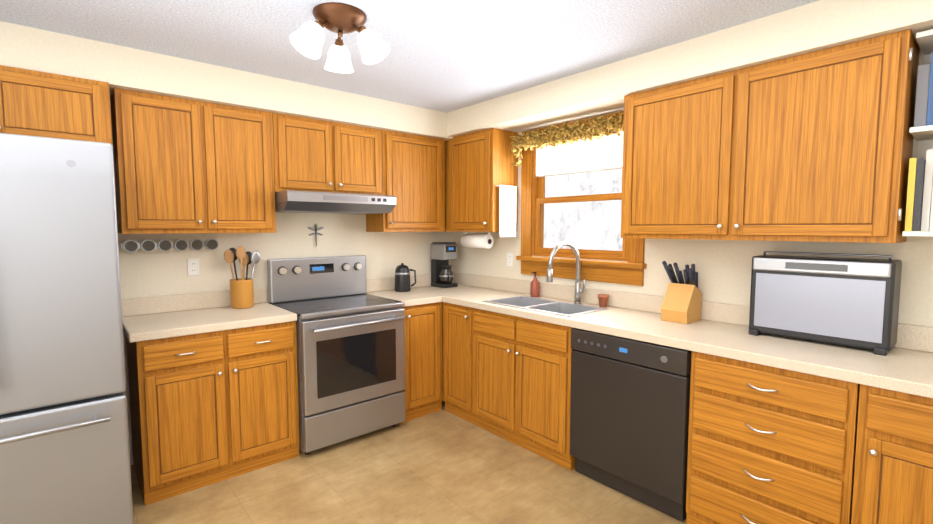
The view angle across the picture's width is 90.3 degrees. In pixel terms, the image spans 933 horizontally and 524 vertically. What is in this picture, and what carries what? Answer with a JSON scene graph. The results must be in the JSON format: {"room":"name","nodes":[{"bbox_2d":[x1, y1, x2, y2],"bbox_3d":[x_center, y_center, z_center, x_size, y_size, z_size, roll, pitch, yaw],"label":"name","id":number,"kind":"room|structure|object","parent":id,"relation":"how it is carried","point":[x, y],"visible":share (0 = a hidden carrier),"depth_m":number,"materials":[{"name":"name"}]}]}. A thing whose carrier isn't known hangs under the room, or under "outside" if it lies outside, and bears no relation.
{"room":"kitchen","nodes":[
{"label":"kitchen","id":0,"kind":"room"},
{"bbox_2d":[0,21,452,140],"bbox_3d":[-1.701,-1.133,3.046,4.450,0.220,0.366,-4,6,-41],"label":"soffit","id":1,"kind":"object","parent":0,"point":[112,65],"depth_m":2.85,"materials":[{"name":"paint"}]},
{"bbox_2d":[110,99,452,464],"bbox_3d":[-1.869,0.022,3.328,4.750,2.567,0.150,-4,6,-41],"label":"wall","id":2,"kind":"structure","parent":0,"point":[156,272],"depth_m":3.53,"materials":[{"name":"paint"}]},
{"bbox_2d":[0,65,111,143],"bbox_3d":[-2.438,-0.781,2.375,0.965,0.380,0.452,-4,6,-41],"label":"upper cabinet","id":3,"kind":"object","parent":2,"relation":"attached to","point":[40,104],"visible":0.67,"depth_m":2.39,"materials":[{"name":"brown wood"}]},
{"bbox_2d":[121,238,218,252],"bbox_3d":[-1.964,-0.113,3.102,0.555,0.082,0.052,-4,6,-41],"label":"rail","id":4,"kind":"object","parent":2,"relation":"attached to","point":[148,245],"visible":1,"depth_m":3.06,"materials":[{"name":"silver metal"}]},
{"bbox_2d":[187,258,199,275],"bbox_3d":[-1.886,0.035,3.209,0.072,0.116,0.008,-4,6,-41],"label":"electrical outlet","id":5,"kind":"object","parent":2,"relation":"attached to","point":[193,267],"visible":1,"depth_m":3.21,"materials":[{"name":"white plastic"}]},
{"bbox_2d":[111,88,275,233],"bbox_3d":[-1.752,-0.606,3.047,0.873,0.829,0.352,-4,6,-41],"label":"upper cabinet","id":6,"kind":"object","parent":2,"relation":"attached to","point":[181,165],"visible":1,"depth_m":2.89,"materials":[{"name":"brown wood"}]},
{"bbox_2d":[308,224,323,245],"bbox_3d":[-1.218,-0.217,3.758,0.135,0.182,0.024,-4,6,-41],"label":"art","id":7,"kind":"object","parent":2,"relation":"attached to","point":[315,229],"visible":1,"depth_m":3.75,"materials":[{"name":"silver metal"}]},
{"bbox_2d":[272,113,382,194],"bbox_3d":[-1.092,-0.791,3.603,0.860,0.540,0.352,-4,6,-41],"label":"upper cabinet","id":8,"kind":"object","parent":2,"relation":"attached to","point":[314,155],"visible":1,"depth_m":3.46,"materials":[{"name":"brown wood"}]},
{"bbox_2d":[275,190,395,213],"bbox_3d":[-1.038,-0.447,3.566,0.848,0.136,0.516,-4,6,-41],"label":"range hood","id":9,"kind":"object","parent":8,"relation":"attached to","point":[289,201],"visible":0.96,"depth_m":3.34,"materials":[{"name":"silver metal"}]},
{"bbox_2d":[366,130,444,231],"bbox_3d":[-0.521,-0.684,4.104,0.639,0.829,0.352,-4,6,-41],"label":"upper cabinet","id":10,"kind":"object","parent":2,"relation":"attached to","point":[413,174],"visible":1,"depth_m":3.98,"materials":[{"name":"brown wood"}]},
{"bbox_2d":[130,401,685,523],"bbox_3d":[0.006,1.513,1.253,4.750,0.100,5.900,-4,6,-41],"label":"floor","id":11,"kind":"structure","parent":0,"point":[443,466],"depth_m":2.75,"materials":[{"name":"tile"}]},
{"bbox_2d":[0,133,133,523],"bbox_3d":[-2.237,0.422,2.209,0.918,1.935,1.006,-4,6,-41],"label":"refrigerator","id":12,"kind":"object","parent":11,"relation":"on","point":[64,447],"visible":1,"depth_m":2.03,"materials":[{"name":"grey paint"}]},
{"bbox_2d":[126,321,299,505],"bbox_3d":[-1.642,0.863,3.045,0.870,0.933,0.662,-4,6,-41],"label":"base cabinet","id":13,"kind":"object","parent":11,"relation":"on","point":[209,408],"visible":1,"depth_m":2.78,"materials":[{"name":"brown wood"}]},
{"bbox_2d":[121,287,296,342],"bbox_3d":[-1.663,0.312,3.005,0.903,0.163,0.634,-4,6,-41],"label":"countertop","id":14,"kind":"structure","parent":13,"relation":"on","point":[156,317],"depth_m":2.99,"materials":[{"name":"laminate"}]},
{"bbox_2d":[224,246,259,308],"bbox_3d":[-1.590,0.104,3.297,0.233,0.438,0.156,-4,6,-41],"label":"utensil crock","id":15,"kind":"object","parent":14,"relation":"on","point":[242,292],"visible":1,"depth_m":3.25,"materials":[{"name":"orange ceramic"}]},
{"bbox_2d":[267,255,404,454],"bbox_3d":[-0.964,0.635,3.528,0.796,1.315,0.738,-4,6,-41],"label":"range","id":16,"kind":"object","parent":11,"relation":"on","point":[350,332],"visible":0.98,"depth_m":3.35,"materials":[{"name":"silver metal"}]},
{"bbox_2d":[401,302,442,422],"bbox_3d":[-0.541,0.793,3.990,0.418,0.933,0.662,-4,6,-41],"label":"base cabinet","id":17,"kind":"object","parent":11,"relation":"on","point":[423,390],"visible":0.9,"depth_m":3.77,"materials":[{"name":"brown wood"}]},
{"bbox_2d":[366,276,441,306],"bbox_3d":[-0.553,0.243,3.942,0.390,0.163,0.657,-4,6,-41],"label":"countertop","id":18,"kind":"structure","parent":17,"relation":"on","point":[422,292],"depth_m":4.08,"materials":[{"name":"laminate"}]},
{"bbox_2d":[395,263,415,291],"bbox_3d":[-0.556,0.134,4.159,0.185,0.250,0.144,-4,6,-41],"label":"kettle","id":19,"kind":"object","parent":18,"relation":"on","point":[402,277],"visible":1,"depth_m":4.09,"materials":[{"name":"black plastic"}]},
{"bbox_2d":[443,302,462,418],"bbox_3d":[0.188,0.798,3.922,0.629,0.934,0.422,-4,6,-41],"label":"base cabinet","id":20,"kind":"object","parent":11,"relation":"on","point":[452,313],"depth_m":3.80,"materials":[{"name":"brown wood"}]},
{"bbox_2d":[463,306,574,470],"bbox_3d":[0.558,0.829,3.493,0.629,0.934,0.987,-4,6,-41],"label":"base cabinet","id":21,"kind":"object","parent":11,"relation":"on","point":[507,377],"depth_m":3.23,"materials":[{"name":"brown wood"}]},
{"bbox_2d":[412,272,932,397],"bbox_3d":[0.953,0.314,2.985,0.641,0.163,4.077,-4,6,-41],"label":"countertop","id":22,"kind":"structure","parent":21,"relation":"on","point":[904,364],"depth_m":2.44,"materials":[{"name":"laminate"}]},
{"bbox_2d":[431,242,457,287],"bbox_3d":[-0.204,0.025,4.447,0.170,0.425,0.241,-4,6,-41],"label":"coffee maker","id":23,"kind":"object","parent":22,"relation":"on","point":[442,255],"visible":1,"depth_m":4.40,"materials":[{"name":"black plastic"}]},
{"bbox_2d":[530,272,539,296],"bbox_3d":[0.562,0.182,3.804,0.075,0.207,0.074,-4,6,-41],"label":"soap bottle","id":24,"kind":"object","parent":22,"relation":"on","point":[535,288],"visible":0.98,"depth_m":3.78,"materials":[{"name":"red plastic"}]},
{"bbox_2d":[482,295,607,316],"bbox_3d":[0.554,0.406,3.404,0.439,0.191,0.814,-4,6,-41],"label":"double-bowl sink","id":25,"kind":"object","parent":22,"relation":"in","point":[567,309],"visible":0.31,"depth_m":3.46,"materials":[{"name":"silver metal"}]},
{"bbox_2d":[546,241,584,303],"bbox_3d":[0.726,0.084,3.337,0.382,0.471,0.104,-4,6,-41],"label":"gooseneck faucet","id":26,"kind":"object","parent":22,"relation":"on","point":[578,290],"visible":1,"depth_m":3.40,"materials":[{"name":"silver metal"}]},
{"bbox_2d":[598,294,608,306],"bbox_3d":[0.980,0.278,3.325,0.080,0.085,0.080,-4,6,-41],"label":"pot","id":27,"kind":"object","parent":22,"relation":"on","point":[603,300],"visible":0.96,"depth_m":3.30,"materials":[{"name":"brown ceramic"}]},
{"bbox_2d":[661,261,701,323],"bbox_3d":[1.314,0.175,2.833,0.205,0.364,0.183,-4,6,-41],"label":"knife block","id":28,"kind":"object","parent":22,"relation":"on","point":[682,302],"visible":1,"depth_m":2.80,"materials":[{"name":"brown wood"}]},
{"bbox_2d":[748,251,901,355],"bbox_3d":[1.759,0.175,2.313,0.225,0.441,0.565,-4,6,-41],"label":"toaster oven","id":29,"kind":"object","parent":22,"relation":"on","point":[852,302],"visible":1,"depth_m":2.21,"materials":[{"name":"black plastic"}]},
{"bbox_2d":[569,328,691,521],"bbox_3d":[1.108,0.879,2.835,0.621,0.931,0.720,-4,6,-41],"label":"dishwasher","id":30,"kind":"object","parent":11,"relation":"on","point":[629,414],"visible":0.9,"depth_m":2.59,"materials":[{"name":"grey metal"}]},
{"bbox_2d":[686,351,859,523],"bbox_3d":[1.557,0.917,2.309,0.662,0.933,0.650,-4,6,-41],"label":"base cabinet","id":31,"kind":"object","parent":11,"relation":"on","point":[769,445],"visible":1,"depth_m":2.08,"materials":[{"name":"brown wood"}]},
{"bbox_2d":[851,384,932,523],"bbox_3d":[2.014,0.956,1.780,0.662,0.933,0.738,-4,6,-41],"label":"base cabinet","id":32,"kind":"object","parent":11,"relation":"on","point":[893,478],"visible":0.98,"depth_m":1.77,"materials":[{"name":"brown wood"}]},
{"bbox_2d":[0,0,818,112],"bbox_3d":[0.006,-1.147,1.057,4.750,0.100,5.900,-4,6,-41],"label":"ceiling","id":33,"kind":"structure","parent":0,"point":[446,56],"depth_m":2.43,"materials":[{"name":"white paint"}]},
{"bbox_2d":[290,2,389,72],"bbox_3d":[-0.636,-1.064,2.215,0.426,0.234,0.447,-4,6,-41],"label":"ceiling light fixture","id":34,"kind":"object","parent":33,"relation":"attached to","point":[307,38],"visible":1,"depth_m":2.16,"materials":[{"name":"white glass"}]},
{"bbox_2d":[447,0,932,136],"bbox_3d":[1.673,-1.083,2.258,0.366,0.204,5.232,-4,6,-41],"label":"soffit","id":35,"kind":"structure","parent":0,"point":[792,32],"depth_m":2.49,"materials":[{"name":"paint"}]},
{"bbox_2d":[453,48,932,326],"bbox_3d":[1.750,0.072,2.651,0.150,2.567,5.600,-4,6,-41],"label":"wall","id":36,"kind":"structure","parent":0,"point":[723,268],"depth_m":2.79,"materials":[{"name":"paint"}]},
{"bbox_2d":[444,128,517,231],"bbox_3d":[0.020,-0.700,4.219,0.352,0.845,0.882,-4,6,-41],"label":"upper cabinet","id":37,"kind":"object","parent":36,"relation":"attached to","point":[478,167],"visible":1,"depth_m":3.95,"materials":[{"name":"brown wood"}]},
{"bbox_2d":[460,232,493,248],"bbox_3d":[0.094,-0.200,4.183,0.124,0.146,0.338,-4,6,-41],"label":"paper towel holder","id":38,"kind":"object","parent":37,"relation":"attached to","point":[477,240],"visible":0.98,"depth_m":4.11,"materials":[{"name":"white paper"}]},
{"bbox_2d":[496,185,516,236],"bbox_3d":[0.341,-0.424,3.902,0.237,0.430,0.040,-4,6,-41],"label":"hanging towel","id":39,"kind":"object","parent":37,"relation":"hanging from","point":[507,208],"visible":1,"depth_m":3.89,"materials":[{"name":"white fabric"}]},
{"bbox_2d":[507,253,512,265],"bbox_3d":[0.384,-0.022,4.112,0.008,0.116,0.072,-4,6,-41],"label":"electrical outlet","id":40,"kind":"object","parent":36,"relation":"attached to","point":[509,259],"visible":1,"depth_m":4.11,"materials":[{"name":"white plastic"}]},
{"bbox_2d":[516,111,646,285],"bbox_3d":[0.869,-0.468,3.568,0.180,1.200,1.155,-4,6,-41],"label":"window","id":41,"kind":"structure","parent":36,"relation":"in","point":[539,165],"depth_m":3.58,"materials":[{"name":"brown wood"}]},
{"bbox_2d":[510,111,623,165],"bbox_3d":[0.745,-0.904,3.472,0.136,0.288,1.133,-4,6,-41],"label":"valance","id":42,"kind":"object","parent":41,"relation":"attached to","point":[613,123],"visible":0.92,"depth_m":3.44,"materials":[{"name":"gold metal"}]},
{"bbox_2d":[621,29,919,242],"bbox_3d":[1.506,-0.559,2.510,0.337,0.876,1.285,-4,6,-41],"label":"upper cabinet","id":43,"kind":"object","parent":36,"relation":"attached to","point":[815,146],"visible":1,"depth_m":2.22,"materials":[{"name":"brown wood"}]},
{"bbox_2d":[902,29,932,235],"bbox_3d":[2.172,-0.511,1.768,0.297,0.829,0.678,-4,6,-41],"label":"shelf","id":44,"kind":"object","parent":36,"relation":"attached to","point":[919,214],"visible":1,"depth_m":1.94,"materials":[{"name":"white paint"}]},
{"label":"outside","id":45,"kind":"structure","parent":0,"visible":0},
{"bbox_2d":[544,168,622,250],"bbox_3d":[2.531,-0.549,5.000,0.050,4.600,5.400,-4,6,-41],"label":"window glass","id":46,"kind":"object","parent":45,"point":[592,225],"depth_m":6.09,"materials":[{"name":"clear glass"}]}
]}

